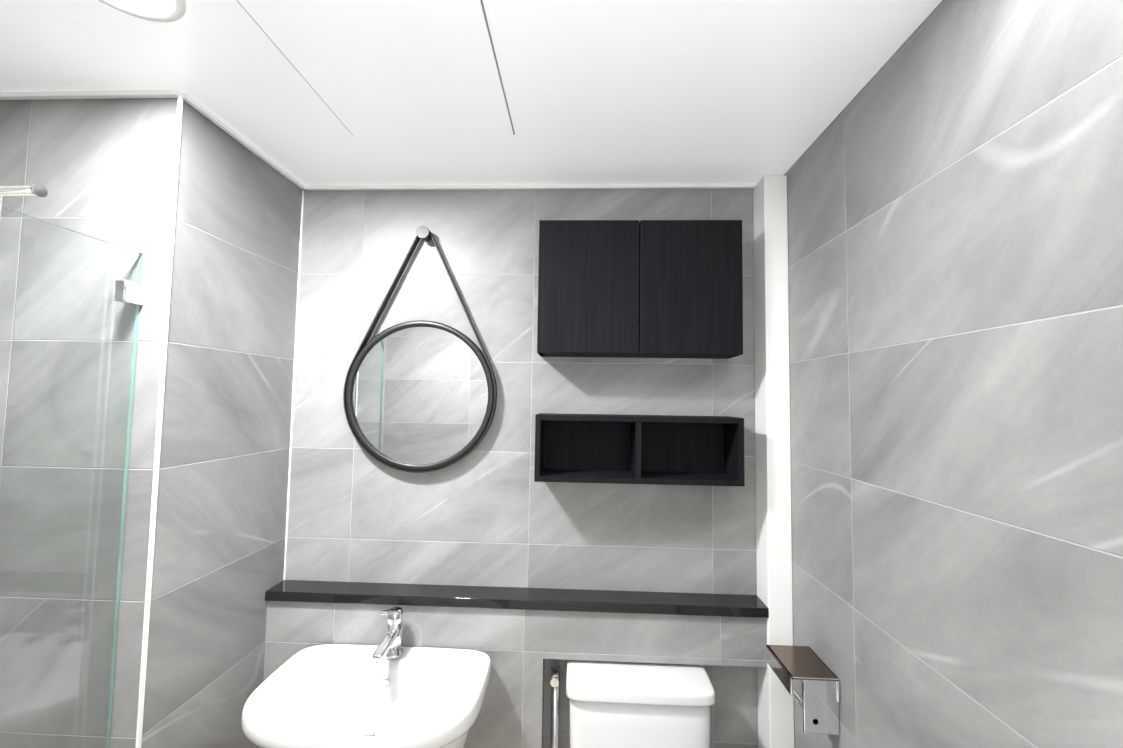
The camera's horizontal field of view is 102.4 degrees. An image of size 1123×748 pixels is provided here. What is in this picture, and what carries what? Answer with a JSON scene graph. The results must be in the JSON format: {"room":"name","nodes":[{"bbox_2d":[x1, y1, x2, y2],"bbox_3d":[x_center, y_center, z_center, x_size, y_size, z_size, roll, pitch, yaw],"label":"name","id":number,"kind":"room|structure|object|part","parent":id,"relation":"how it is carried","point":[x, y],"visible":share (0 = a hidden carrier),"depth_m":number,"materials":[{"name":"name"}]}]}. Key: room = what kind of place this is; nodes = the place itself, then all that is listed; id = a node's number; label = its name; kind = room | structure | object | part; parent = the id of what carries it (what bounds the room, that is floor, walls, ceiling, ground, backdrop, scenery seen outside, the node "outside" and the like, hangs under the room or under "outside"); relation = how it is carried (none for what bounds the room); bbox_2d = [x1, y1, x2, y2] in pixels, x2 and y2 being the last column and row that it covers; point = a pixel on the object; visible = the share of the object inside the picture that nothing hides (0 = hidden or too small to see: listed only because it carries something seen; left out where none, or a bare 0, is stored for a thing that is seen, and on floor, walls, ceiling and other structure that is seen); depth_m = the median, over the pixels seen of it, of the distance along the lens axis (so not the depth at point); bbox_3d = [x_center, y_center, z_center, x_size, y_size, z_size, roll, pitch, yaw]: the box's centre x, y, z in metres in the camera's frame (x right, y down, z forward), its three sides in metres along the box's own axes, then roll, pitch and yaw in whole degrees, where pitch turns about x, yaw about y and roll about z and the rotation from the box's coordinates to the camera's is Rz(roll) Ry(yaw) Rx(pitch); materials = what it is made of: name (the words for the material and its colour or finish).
{"room":"bathroom","nodes":[
{"label":"bathroom","id":0,"kind":"room"},
{"bbox_2d":[0,98,301,747],"bbox_3d":[-1.579,0.410,1.362,1.290,2.420,0.590,1,-3,2],"label":"wall","id":1,"kind":"structure","parent":0,"point":[101,169],"depth_m":1.10,"materials":[{"name":"tile"}]},
{"bbox_2d":[0,0,941,185],"bbox_3d":[-0.747,-0.800,0.771,3.070,0.204,1.840,1,-3,2],"label":"ceiling","id":2,"kind":"structure","parent":0,"point":[409,92],"depth_m":1.03,"materials":[{"name":"white paint"}]},
{"bbox_2d":[99,0,185,21],"bbox_3d":[-0.782,-0.697,0.797,0.184,0.008,0.184,1,-3,2],"label":"recessed light","id":3,"kind":"object","parent":2,"relation":"in","point":[163,10],"visible":1,"depth_m":0.86,"materials":[{"name":"white plastic"}]},
{"bbox_2d":[237,0,514,134],"bbox_3d":[-0.367,-0.681,1.035,0.458,0.002,0.458,1,-3,2],"label":"ceiling seam","id":4,"kind":"object","parent":2,"relation":"attached to","point":[492,48],"visible":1,"depth_m":0.98,"materials":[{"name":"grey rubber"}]},
{"bbox_2d":[260,601,766,747],"bbox_3d":[-0.125,1.187,1.415,1.630,0.920,0.080,1,-3,2],"label":"wall","id":5,"kind":"structure","parent":0,"point":[518,647],"depth_m":1.39,"materials":[{"name":"tile"}]},
{"bbox_2d":[241,607,490,747],"bbox_3d":[-0.511,0.977,1.204,0.601,0.612,0.392,1,-3,2],"label":"sink basin","id":6,"kind":"object","parent":5,"relation":"attached to","point":[389,691],"visible":1,"depth_m":1.27,"materials":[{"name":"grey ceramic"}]},
{"bbox_2d":[265,580,768,617],"bbox_3d":[-0.118,0.712,1.435,1.630,0.030,0.094,1,-3,2],"label":"ledge","id":7,"kind":"object","parent":5,"relation":"on","point":[673,603],"visible":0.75,"depth_m":1.41,"materials":[{"name":"black stone"}]},
{"bbox_2d":[285,189,757,747],"bbox_3d":[-0.060,0.444,1.545,1.730,2.420,0.100,1,-3,2],"label":"wall","id":8,"kind":"structure","parent":0,"point":[487,511],"depth_m":1.51,"materials":[{"name":"tile"}]},
{"bbox_2d":[343,226,496,472],"bbox_3d":[-0.470,-0.085,1.515,0.511,0.822,0.050,1,-3,2],"label":"round mirror","id":9,"kind":"object","parent":8,"relation":"attached to","point":[419,396],"visible":1,"depth_m":1.51,"materials":[{"name":"black metal"}]},
{"bbox_2d":[534,413,744,486],"bbox_3d":[0.233,0.231,1.419,0.620,0.200,0.148,1,-3,2],"label":"shelf box","id":10,"kind":"object","parent":8,"relation":"attached to","point":[645,449],"visible":1,"depth_m":1.48,"materials":[{"name":"black wood"}]},
{"bbox_2d":[537,220,742,358],"bbox_3d":[0.240,-0.263,1.447,0.620,0.410,0.148,1,-3,2],"label":"upper cabinet","id":11,"kind":"object","parent":8,"relation":"attached to","point":[642,288],"visible":1,"depth_m":1.37,"materials":[{"name":"black wood"}]},
{"bbox_2d":[784,0,1122,747],"bbox_3d":[0.719,0.405,0.644,0.100,2.420,1.640,1,-3,2],"label":"wall","id":12,"kind":"structure","parent":0,"point":[954,172],"depth_m":0.76,"materials":[{"name":"tile"}]},
{"bbox_2d":[753,175,793,747],"bbox_3d":[0.663,0.514,1.414,0.072,2.287,0.094,1,-3,2],"label":"trim column","id":13,"kind":"structure","parent":12,"relation":"attached to","point":[773,507],"depth_m":1.40,"materials":[{"name":"white paint"}]},
{"bbox_2d":[766,645,839,734],"bbox_3d":[0.625,0.819,1.180,0.118,0.135,0.150,1,-3,2],"label":"paper holder","id":14,"kind":"object","parent":12,"relation":"attached to","point":[817,676],"visible":1,"depth_m":1.11,"materials":[{"name":"silver metal"}]},
{"bbox_3d":[-0.759,1.634,0.633,3.020,0.080,1.840,1,-3,2],"label":"floor","id":15,"kind":"structure","parent":0,"visible":0},
{"bbox_2d":[0,184,143,747],"bbox_3d":[-1.429,0.625,0.842,1.014,1.938,0.409,1,-3,2],"label":"glass","id":16,"kind":"object","parent":15,"relation":"on","point":[128,292],"visible":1,"depth_m":0.96,"materials":[{"name":"teal"}]},
{"bbox_2d":[550,660,714,747],"bbox_3d":[0.181,1.253,1.077,0.483,0.759,0.720,1,-3,2],"label":"toilet","id":17,"kind":"object","parent":15,"relation":"on","point":[614,704],"visible":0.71,"depth_m":1.27,"materials":[{"name":"white ceramic"}]},
{"bbox_3d":[0.226,0.908,1.354,0.424,0.036,0.198,1,-3,2],"label":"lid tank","id":18,"kind":"part","parent":17,"relation":"part of","materials":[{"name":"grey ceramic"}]},
{"bbox_3d":[-0.775,0.337,-0.164,3.020,2.420,0.100,1,-3,2],"label":"wall","id":19,"kind":"structure","parent":0,"visible":0},
{"bbox_2d":[0,90,199,747],"bbox_3d":[-1.416,0.456,1.054,0.962,2.300,0.016,1,-3,2],"label":"trim","id":20,"kind":"structure","parent":19,"relation":"attached to","point":[116,94],"depth_m":1.07,"materials":[{"name":"white plastic"}]},
{"bbox_2d":[200,105,307,579],"bbox_3d":[-0.933,0.476,1.283,0.016,2.300,0.450,1,-3,2],"label":"trim","id":21,"kind":"structure","parent":19,"relation":"attached to","point":[204,111],"depth_m":1.52,"materials":[{"name":"white plastic"}]},
{"bbox_2d":[308,184,756,189],"bbox_3d":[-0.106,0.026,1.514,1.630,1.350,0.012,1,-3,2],"label":"trim","id":22,"kind":"structure","parent":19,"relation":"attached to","point":[549,186],"depth_m":1.55,"materials":[{"name":"white plastic"}]}
]}

